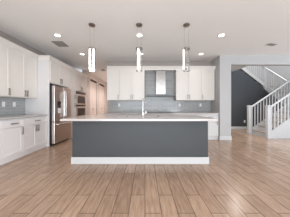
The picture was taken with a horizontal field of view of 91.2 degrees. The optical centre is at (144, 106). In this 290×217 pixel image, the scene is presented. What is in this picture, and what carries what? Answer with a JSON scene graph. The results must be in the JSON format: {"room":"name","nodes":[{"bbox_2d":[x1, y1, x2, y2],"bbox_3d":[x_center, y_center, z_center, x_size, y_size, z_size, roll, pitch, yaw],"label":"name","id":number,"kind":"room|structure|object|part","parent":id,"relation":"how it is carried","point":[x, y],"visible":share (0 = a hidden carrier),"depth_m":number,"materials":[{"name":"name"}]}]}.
{"room":"kitchen","nodes":[
{"label":"kitchen","id":0,"kind":"room"},
{"bbox_2d":[82,70,105,114],"bbox_3d":[-2.940,-0.300,8.640,0.120,2.900,3.720,0,0,0],"label":"wall","id":1,"kind":"structure","parent":0,"point":[83,71],"depth_m":7.50,"materials":[{"name":"beige paint"}]},
{"bbox_2d":[90,77,97,114],"bbox_3d":[-2.926,-0.200,8.000,0.128,2.700,1.260,0,0,0],"label":"door","id":2,"kind":"structure","parent":1,"relation":"in","point":[93,81],"depth_m":8.08,"materials":[{"name":"white paint"}]},
{"bbox_2d":[99,82,104,114],"bbox_3d":[-2.926,-0.200,9.550,0.128,2.700,1.360,0,0,0],"label":"door","id":3,"kind":"structure","parent":1,"relation":"in","point":[101,85],"depth_m":9.56,"materials":[{"name":"white paint"}]},
{"bbox_2d":[106,83,107,112],"bbox_3d":[-2.375,-0.300,10.560,2.090,2.900,0.120,0,0,0],"label":"wall","id":4,"kind":"structure","parent":0,"point":[106,83],"depth_m":10.50,"materials":[{"name":"beige paint"}]},
{"bbox_2d":[0,129,289,216],"bbox_3d":[2.700,1.210,3.700,12.600,0.120,14.600,0,0,0],"label":"floor","id":5,"kind":"structure","parent":0,"point":[245,175],"depth_m":2.04,"materials":[{"name":"brown wood"}]},
{"bbox_2d":[0,120,1,159],"bbox_3d":[-3.071,0.710,2.330,0.667,0.880,0.858,0,0,0],"label":"base cabinet","id":6,"kind":"object","parent":5,"relation":"on","point":[0,120],"visible":1,"depth_m":2.74,"materials":[{"name":"paint"}]},
{"bbox_2d":[0,114,47,119],"bbox_3d":[-3.087,0.249,2.974,0.643,0.038,2.148,0,0,0],"label":"countertop","id":7,"kind":"structure","parent":6,"relation":"on","point":[24,115],"depth_m":3.30,"materials":[{"name":"grey stone"}]},
{"bbox_2d":[0,118,23,164],"bbox_3d":[-3.071,0.710,3.000,0.667,0.880,0.478,0,0,0],"label":"base cabinet","id":8,"kind":"object","parent":5,"relation":"on","point":[12,129],"visible":1,"depth_m":2.98,"materials":[{"name":"paint"}]},
{"bbox_3d":[-2.789,0.365,3.000,0.020,0.163,0.473,0,0,0],"label":"drawer","id":9,"kind":"part","parent":8,"relation":"part of","materials":[{"name":"paint"}]},
{"bbox_3d":[-2.789,0.748,3.000,0.020,0.578,0.473,0,0,0],"label":"door","id":10,"kind":"part","parent":8,"relation":"part of","materials":[{"name":"paint"}]},
{"bbox_2d":[22,116,46,155],"bbox_3d":[-3.071,0.710,3.643,0.667,0.880,0.803,0,0,0],"label":"base cabinet","id":11,"kind":"object","parent":5,"relation":"on","point":[35,128],"visible":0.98,"depth_m":3.58,"materials":[{"name":"paint"}]},
{"bbox_3d":[-2.789,0.748,3.440,0.020,0.578,0.393,0,0,0],"label":"door","id":12,"kind":"part","parent":11,"relation":"part of","materials":[{"name":"paint"}]},
{"bbox_3d":[-2.789,0.365,3.643,0.020,0.163,0.798,0,0,0],"label":"drawer","id":13,"kind":"part","parent":11,"relation":"part of","materials":[{"name":"paint"}]},
{"bbox_3d":[-2.789,0.748,3.842,0.020,0.578,0.398,0,0,0],"label":"door","id":14,"kind":"part","parent":11,"relation":"part of","materials":[{"name":"paint"}]},
{"bbox_2d":[25,60,49,146],"bbox_3d":[-3.079,-0.085,4.065,0.678,2.470,0.030,0,0,0],"label":"end panel","id":15,"kind":"object","parent":5,"relation":"on","point":[41,105],"visible":0.56,"depth_m":4.05,"materials":[{"name":"white paint"}]},
{"bbox_2d":[50,85,70,145],"bbox_3d":[-2.971,0.270,4.555,0.858,1.760,0.920,0,0,0],"label":"refrigerator","id":16,"kind":"object","parent":5,"relation":"on","point":[60,97],"visible":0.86,"depth_m":4.33,"materials":[{"name":"silver metal"}]},
{"bbox_3d":[-2.651,-0.077,4.324,0.086,1.055,0.457,0,0,0],"label":"door","id":17,"kind":"part","parent":16,"relation":"part of","materials":[{"name":"silver metal"}]},
{"bbox_3d":[-2.651,0.775,4.555,0.086,0.630,0.920,0,0,0],"label":"freezer drawer","id":18,"kind":"part","parent":16,"relation":"part of","materials":[{"name":"silver metal"}]},
{"bbox_3d":[-2.651,-0.077,4.787,0.086,1.055,0.457,0,0,0],"label":"door","id":19,"kind":"part","parent":16,"relation":"part of","materials":[{"name":"silver metal"}]},
{"bbox_2d":[68,69,74,136],"bbox_3d":[-3.042,-0.085,5.295,0.727,2.470,0.428,0,0,0],"label":"pantry cabinet","id":20,"kind":"object","parent":5,"relation":"on","point":[71,73],"visible":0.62,"depth_m":5.34,"materials":[{"name":"white paint"}]},
{"bbox_3d":[-2.729,-0.760,5.295,0.020,1.093,0.423,0,0,0],"label":"door","id":21,"kind":"part","parent":20,"relation":"part of","materials":[{"name":"white paint"}]},
{"bbox_3d":[-2.729,0.420,5.295,0.020,1.233,0.423,0,0,0],"label":"door","id":22,"kind":"part","parent":20,"relation":"part of","materials":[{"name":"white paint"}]},
{"bbox_2d":[75,73,86,116],"bbox_3d":[-3.042,-0.085,6.080,0.727,2.470,1.138,0,0,0],"label":"tall cabinet","id":23,"kind":"object","parent":5,"relation":"on","point":[80,81],"visible":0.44,"depth_m":5.92,"materials":[{"name":"white paint"}]},
{"bbox_3d":[-2.729,-0.965,5.795,0.020,0.683,0.563,0,0,0],"label":"door","id":24,"kind":"part","parent":23,"relation":"part of","materials":[{"name":"white paint"}]},
{"bbox_2d":[76,91,85,104],"bbox_3d":[-2.937,-0.330,6.070,0.566,0.520,0.870,0,0,0],"label":"microwave oven","id":25,"kind":"object","parent":23,"relation":"in","point":[80,97],"visible":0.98,"depth_m":5.97,"materials":[{"name":"silver metal"}]},
{"bbox_3d":[-2.725,-0.273,6.070,0.022,0.305,0.730,0,0,0],"label":"door glass","id":26,"kind":"part","parent":25,"relation":"part of","materials":[{"name":"brown glass"}]},
{"bbox_2d":[76,105,85,115],"bbox_3d":[-2.937,0.195,6.070,0.566,0.490,0.870,0,0,0],"label":"wall oven","id":27,"kind":"object","parent":23,"relation":"in","point":[80,109],"visible":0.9,"depth_m":5.97,"materials":[{"name":"silver metal"}]},
{"bbox_3d":[-2.725,0.233,6.070,0.022,0.315,0.730,0,0,0],"label":"door glass","id":28,"kind":"part","parent":27,"relation":"part of","materials":[{"name":"brown glass"}]},
{"bbox_3d":[-2.729,-0.965,6.365,0.020,0.683,0.563,0,0,0],"label":"door","id":29,"kind":"part","parent":23,"relation":"part of","materials":[{"name":"white paint"}]},
{"bbox_2d":[71,121,208,163],"bbox_3d":[-0.098,0.710,3.280,2.751,0.880,0.915,0,0,0],"label":"kitchen island","id":30,"kind":"object","parent":5,"relation":"on","point":[93,142],"visible":0.87,"depth_m":2.84,"materials":[{"name":"grey paint"}]},
{"bbox_2d":[60,115,217,120],"bbox_3d":[-0.110,0.249,3.160,2.870,0.038,1.160,0,0,0],"label":"island countertop","id":31,"kind":"structure","parent":30,"relation":"on","point":[84,117],"depth_m":2.68,"materials":[{"name":"white stone"}]},
{"bbox_2d":[142,97,145,116],"bbox_3d":[-0.019,0.013,3.091,0.108,0.434,0.239,0,0,0],"label":"faucet","id":32,"kind":"object","parent":31,"relation":"on","point":[143,97],"visible":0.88,"depth_m":3.00,"materials":[{"name":"silver metal"}]},
{"bbox_3d":[-0.098,1.083,3.251,2.751,0.135,0.858,0,0,0],"label":"baseboard","id":33,"kind":"part","parent":30,"relation":"part of","materials":[{"name":"white paint"}]},
{"bbox_2d":[175,114,201,115],"bbox_3d":[1.500,0.710,5.173,0.898,0.880,0.670,0,0,0],"label":"base cabinet","id":34,"kind":"object","parent":5,"relation":"on","point":[175,114],"visible":0.12,"depth_m":4.90,"materials":[{"name":"white paint"}]},
{"bbox_2d":[201,114,218,139],"bbox_3d":[2.240,0.710,5.173,0.578,0.880,0.670,0,0,0],"label":"base cabinet","id":35,"kind":"object","parent":5,"relation":"on","point":[213,126],"visible":0.55,"depth_m":4.89,"materials":[{"name":"white paint"}]},
{"bbox_3d":[2.240,0.365,4.889,0.573,0.163,0.020,0,0,0],"label":"drawer","id":36,"kind":"part","parent":35,"relation":"part of","materials":[{"name":"white paint"}]},
{"bbox_3d":[2.240,0.748,4.889,0.573,0.578,0.020,0,0,0],"label":"door","id":37,"kind":"part","parent":35,"relation":"part of","materials":[{"name":"white paint"}]},
{"bbox_2d":[251,104,289,138],"bbox_3d":[5.255,0.490,5.515,1.650,1.320,0.890,0,0,0],"label":"flight","id":38,"kind":"object","parent":5,"relation":"on","point":[282,131],"visible":0.67,"depth_m":5.29,"materials":[{"name":"white paint"}]},
{"bbox_2d":[247,78,289,133],"bbox_3d":[5.205,-0.015,5.940,1.824,2.330,0.134,0,0,0],"label":"stair railing","id":39,"kind":"object","parent":38,"relation":"attached to","point":[249,107],"visible":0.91,"depth_m":5.92,"materials":[{"name":"white paint"}]},
{"bbox_3d":[4.360,0.555,5.940,0.134,1.190,0.134,0,0,0],"label":"newel post","id":40,"kind":"part","parent":39,"relation":"part of","materials":[{"name":"white paint"}]},
{"bbox_3d":[5.205,-0.485,5.940,1.590,1.126,0.069,0,0,0],"label":"handrail","id":41,"kind":"part","parent":39,"relation":"part of","materials":[{"name":"white paint"}]},
{"bbox_3d":[6.050,-0.015,5.940,0.134,2.330,0.134,0,0,0],"label":"newel post","id":42,"kind":"part","parent":39,"relation":"part of","materials":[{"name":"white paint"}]},
{"bbox_3d":[5.245,0.490,5.945,1.630,1.320,0.030,0,0,0],"label":"panel","id":43,"kind":"part","parent":38,"relation":"part of","materials":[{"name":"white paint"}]},
{"bbox_2d":[265,93,289,138],"bbox_3d":[5.197,0.051,5.090,1.707,2.198,0.134,0,0,0],"label":"stair railing","id":44,"kind":"object","parent":38,"relation":"attached to","point":[268,108],"visible":0.98,"depth_m":5.07,"materials":[{"name":"white paint"}]},
{"bbox_3d":[4.410,0.555,5.090,0.134,1.190,0.134,0,0,0],"label":"newel post","id":45,"kind":"part","parent":44,"relation":"part of","materials":[{"name":"white paint"}]},
{"bbox_3d":[5.255,-0.485,5.090,1.590,1.126,0.069,0,0,0],"label":"handrail","id":46,"kind":"part","parent":44,"relation":"part of","materials":[{"name":"white paint"}]},
{"bbox_3d":[5.245,0.490,5.085,1.630,1.320,0.030,0,0,0],"label":"panel","id":47,"kind":"part","parent":38,"relation":"part of","materials":[{"name":"white paint"}]},
{"bbox_3d":[-0.943,0.710,5.173,0.883,0.880,0.670,0,0,0],"label":"base cabinet","id":48,"kind":"object","parent":5,"relation":"on","visible":0},
{"bbox_2d":[104,112,218,113],"bbox_3d":[0.564,0.249,5.186,3.968,0.038,0.642,0,0,0],"label":"countertop","id":49,"kind":"structure","parent":48,"relation":"on","point":[107,112],"depth_m":4.87,"materials":[{"name":"white stone"}]},
{"bbox_3d":[6.515,0.520,5.515,0.870,1.260,0.890,0,0,0],"label":"stair landing","id":50,"kind":"structure","parent":5,"relation":"on","visible":0},
{"bbox_2d":[265,86,285,102],"bbox_3d":[6.490,-0.530,6.550,0.920,1.160,1.220,0,0,0],"label":"flight","id":51,"kind":"object","parent":50,"relation":"on","point":[269,89],"visible":0.37,"depth_m":6.77,"materials":[{"name":"white paint"}]},
{"bbox_2d":[263,66,286,91],"bbox_3d":[6.040,-1.163,6.604,0.134,1.814,1.207,0,0,0],"label":"stair railing","id":52,"kind":"object","parent":51,"relation":"attached to","point":[265,68],"visible":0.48,"depth_m":6.78,"materials":[{"name":"white paint"}]},
{"bbox_3d":[6.040,-1.470,7.140,0.134,1.200,0.134,0,0,0],"label":"newel post","id":53,"kind":"part","parent":52,"relation":"part of","materials":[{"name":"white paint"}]},
{"bbox_3d":[6.040,-1.485,6.550,0.069,0.926,1.100,0,0,0],"label":"handrail","id":54,"kind":"part","parent":52,"relation":"part of","materials":[{"name":"white paint"}]},
{"bbox_2d":[0,0,289,82],"bbox_3d":[2.000,-1.900,3.700,11.200,0.300,14.600,0,0,0],"label":"ceiling","id":55,"kind":"structure","parent":0,"point":[248,26],"depth_m":3.15,"materials":[{"name":"paint"}]},
{"bbox_2d":[51,41,68,46],"bbox_3d":[-2.370,-1.743,3.980,0.300,0.012,0.340,0,0,0],"label":"ceiling vent","id":56,"kind":"object","parent":55,"relation":"in","point":[58,43],"visible":1,"depth_m":3.97,"materials":[{"name":"grey metal"}]},
{"bbox_2d":[88,23,95,71],"bbox_3d":[-1.135,-1.251,3.040,0.148,0.998,0.148,0,0,0],"label":"pendant light","id":57,"kind":"object","parent":55,"relation":"hanging from","point":[93,49],"visible":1,"depth_m":3.03,"materials":[{"name":"white glass"}]},
{"bbox_2d":[136,23,142,71],"bbox_3d":[-0.125,-1.251,3.040,0.148,0.998,0.148,0,0,0],"label":"pendant light","id":58,"kind":"object","parent":55,"relation":"hanging from","point":[138,49],"visible":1,"depth_m":3.03,"materials":[{"name":"white glass"}]},
{"bbox_2d":[183,23,189,71],"bbox_3d":[0.888,-1.251,3.040,0.148,0.998,0.148,0,0,0],"label":"pendant light","id":59,"kind":"object","parent":55,"relation":"hanging from","point":[184,24],"visible":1,"depth_m":3.03,"materials":[{"name":"white glass"}]},
{"bbox_2d":[108,64,210,111],"bbox_3d":[0.550,-0.300,5.580,4.000,2.900,0.120,0,0,0],"label":"wall","id":60,"kind":"structure","parent":0,"point":[108,64],"depth_m":5.52,"materials":[{"name":"beige paint"}]},
{"bbox_2d":[107,70,120,100],"bbox_3d":[-1.157,-0.770,5.313,0.453,1.100,0.390,0,0,0],"label":"upper cabinet","id":61,"kind":"object","parent":60,"relation":"attached to","point":[113,76],"visible":1,"depth_m":5.17,"materials":[{"name":"white paint"}]},
{"bbox_2d":[120,70,143,100],"bbox_3d":[-0.475,-0.770,5.313,0.908,1.100,0.390,0,0,0],"label":"upper cabinet","id":62,"kind":"object","parent":60,"relation":"attached to","point":[131,81],"visible":0.99,"depth_m":5.17,"materials":[{"name":"white paint"}]},
{"bbox_3d":[-0.703,-0.770,5.169,0.448,1.073,0.020,0,0,0],"label":"door","id":63,"kind":"part","parent":62,"relation":"part of","materials":[{"name":"white paint"}]},
{"bbox_3d":[-0.247,-0.770,5.169,0.448,1.073,0.020,0,0,0],"label":"door","id":64,"kind":"part","parent":62,"relation":"part of","materials":[{"name":"white paint"}]},
{"bbox_2d":[107,61,210,63],"bbox_3d":[0.550,-1.695,5.475,4.000,0.110,0.090,0,0,0],"label":"trim","id":65,"kind":"structure","parent":60,"relation":"attached to","point":[108,62],"depth_m":5.48,"materials":[{"name":"beige paint"}]},
{"bbox_2d":[109,72,210,111],"bbox_3d":[0.582,-0.559,5.514,3.933,1.577,0.010,0,0,0],"label":"backsplash","id":66,"kind":"structure","parent":60,"relation":"attached to","point":[153,104],"depth_m":5.51,"materials":[{"name":"grey tile"}]},
{"bbox_2d":[106,66,215,71],"bbox_3d":[0.583,-1.385,5.312,3.935,0.130,0.414,0,0,0],"label":"trim","id":67,"kind":"structure","parent":60,"relation":"attached to","point":[145,68],"depth_m":5.15,"materials":[{"name":"white paint"}]},
{"bbox_2d":[146,70,175,96],"bbox_3d":[0.560,-0.857,5.285,1.060,0.967,0.447,0,0,0],"label":"range hood","id":68,"kind":"object","parent":60,"relation":"attached to","point":[159,74],"visible":0.96,"depth_m":5.23,"materials":[{"name":"silver metal"}]},
{"bbox_2d":[174,70,200,100],"bbox_3d":[1.585,-0.770,5.313,0.908,1.100,0.390,0,0,0],"label":"upper cabinet","id":69,"kind":"object","parent":60,"relation":"attached to","point":[187,85],"visible":0.94,"depth_m":5.17,"materials":[{"name":"white paint"}]},
{"bbox_3d":[1.357,-0.770,5.169,0.448,1.073,0.020,0,0,0],"label":"door","id":70,"kind":"part","parent":69,"relation":"part of","materials":[{"name":"white paint"}]},
{"bbox_3d":[1.812,-0.770,5.169,0.448,1.073,0.020,0,0,0],"label":"door","id":71,"kind":"part","parent":69,"relation":"part of","materials":[{"name":"white paint"}]},
{"bbox_2d":[199,70,214,100],"bbox_3d":[2.285,-0.770,5.313,0.488,1.100,0.390,0,0,0],"label":"upper cabinet","id":72,"kind":"object","parent":60,"relation":"attached to","point":[207,76],"visible":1,"depth_m":5.17,"materials":[{"name":"white paint"}]},
{"bbox_2d":[211,55,230,138],"bbox_3d":[2.743,-0.300,6.000,0.385,2.900,2.320,0,0,0],"label":"wall","id":73,"kind":"structure","parent":0,"point":[224,60],"depth_m":4.84,"materials":[{"name":"white paint"}]},
{"bbox_2d":[219,136,231,139],"bbox_3d":[2.743,1.085,5.992,0.414,0.130,2.335,0,0,0],"label":"baseboard","id":74,"kind":"structure","parent":73,"relation":"attached to","point":[220,137],"depth_m":4.82,"materials":[{"name":"white paint"}]},
{"bbox_2d":[231,69,263,126],"bbox_3d":[4.480,-0.450,7.210,3.090,3.200,0.100,0,0,0],"label":"wall","id":75,"kind":"structure","parent":0,"point":[245,91],"depth_m":7.16,"materials":[{"name":"paint"}]},
{"bbox_2d":[231,127,246,128],"bbox_3d":[4.500,1.085,7.152,3.100,0.130,0.015,0,0,0],"label":"baseboard","id":76,"kind":"structure","parent":75,"relation":"attached to","point":[231,127],"depth_m":7.15,"materials":[{"name":"white paint"}]},
{"bbox_2d":[246,66,261,80],"bbox_3d":[4.790,-1.700,8.140,4.580,5.700,0.120,0,0,0],"label":"wall","id":77,"kind":"structure","parent":0,"point":[246,66],"depth_m":8.08,"materials":[{"name":"white paint"}]},
{"bbox_2d":[240,67,263,86],"bbox_3d":[5.265,-1.660,7.600,1.650,1.460,0.920,0,0,0],"label":"flight","id":78,"kind":"object","parent":77,"relation":"attached to","point":[261,83],"visible":0.41,"depth_m":7.14,"materials":[{"name":"white paint"}]},
{"bbox_2d":[245,66,263,80],"bbox_3d":[5.240,-2.203,7.150,1.480,1.829,0.069,0,0,0],"label":"stair railing","id":79,"kind":"object","parent":78,"relation":"attached to","point":[247,66],"visible":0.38,"depth_m":7.13,"materials":[{"name":"white paint"}]},
{"bbox_2d":[231,55,289,65],"bbox_3d":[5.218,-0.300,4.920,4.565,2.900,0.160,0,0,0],"label":"wall header","id":80,"kind":"structure","parent":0,"point":[236,60],"depth_m":4.84,"materials":[{"name":"white paint"}]},
{"bbox_2d":[263,89,282,118],"bbox_3d":[5.992,0.150,6.570,0.065,2.000,1.180,0,0,0],"label":"wall","id":81,"kind":"structure","parent":0,"point":[265,93],"depth_m":6.85,"materials":[{"name":"grey paint"}]},
{"bbox_2d":[267,66,289,98],"bbox_3d":[7.020,-1.700,6.600,0.120,5.700,3.200,0,0,0],"label":"wall","id":82,"kind":"structure","parent":0,"point":[283,71],"depth_m":7.35,"materials":[{"name":"white paint"}]},
{"bbox_3d":[-3.495,-0.300,1.640,0.150,2.900,10.280,0,0,0],"label":"wall","id":83,"kind":"structure","parent":0,"visible":0},
{"bbox_2d":[0,43,10,96],"bbox_3d":[-3.212,-0.785,2.765,0.387,1.130,0.928,0,0,0],"label":"upper cabinet","id":84,"kind":"object","parent":83,"relation":"attached to","point":[5,90],"visible":1,"depth_m":3.11,"materials":[{"name":"white paint"}]},
{"bbox_2d":[0,37,37,58],"bbox_3d":[-3.212,-1.400,3.175,0.414,0.100,1.750,0,0,0],"label":"trim","id":85,"kind":"structure","parent":84,"relation":"on","point":[6,42],"depth_m":3.39,"materials":[{"name":"white paint"}]},
{"bbox_2d":[0,97,24,115],"bbox_3d":[-3.414,0.005,2.974,0.010,0.447,2.148,0,0,0],"label":"backsplash","id":86,"kind":"structure","parent":83,"relation":"attached to","point":[8,109],"depth_m":3.63,"materials":[{"name":"grey tile"}]},
{"bbox_2d":[0,30,45,54],"bbox_3d":[-3.375,-1.695,1.640,0.090,0.110,10.280,0,0,0],"label":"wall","id":87,"kind":"structure","parent":83,"relation":"attached to","point":[4,35],"depth_m":3.83,"materials":[{"name":"beige paint"}]},
{"bbox_2d":[9,47,36,98],"bbox_3d":[-3.212,-0.785,3.638,0.387,1.130,0.813,0,0,0],"label":"upper cabinet","id":88,"kind":"object","parent":83,"relation":"attached to","point":[23,67],"visible":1,"depth_m":3.55,"materials":[{"name":"white paint"}]},
{"bbox_3d":[-3.069,-0.785,3.435,0.020,1.103,0.403,0,0,0],"label":"door","id":89,"kind":"part","parent":88,"relation":"part of","materials":[{"name":"white paint"}]},
{"bbox_3d":[-3.069,-0.785,3.842,0.020,1.103,0.398,0,0,0],"label":"door","id":90,"kind":"part","parent":88,"relation":"part of","materials":[{"name":"white paint"}]},
{"bbox_2d":[50,61,68,86],"bbox_3d":[-3.042,-0.995,4.580,0.727,0.650,0.998,0,0,0],"label":"upper cabinet","id":91,"kind":"object","parent":83,"relation":"attached to","point":[59,75],"visible":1,"depth_m":4.51,"materials":[{"name":"white paint"}]},
{"bbox_3d":[-2.729,-1.000,4.330,0.020,0.613,0.493,0,0,0],"label":"door","id":92,"kind":"part","parent":91,"relation":"part of","materials":[{"name":"white paint"}]},
{"bbox_2d":[37,55,87,77],"bbox_3d":[-3.042,-1.375,5.350,0.754,0.110,2.750,0,0,0],"label":"trim","id":93,"kind":"structure","parent":91,"relation":"on","point":[40,57],"depth_m":4.48,"materials":[{"name":"white paint"}]},
{"bbox_3d":[-2.729,-1.000,4.830,0.020,0.613,0.493,0,0,0],"label":"door","id":94,"kind":"part","parent":91,"relation":"part of","materials":[{"name":"white paint"}]}
]}

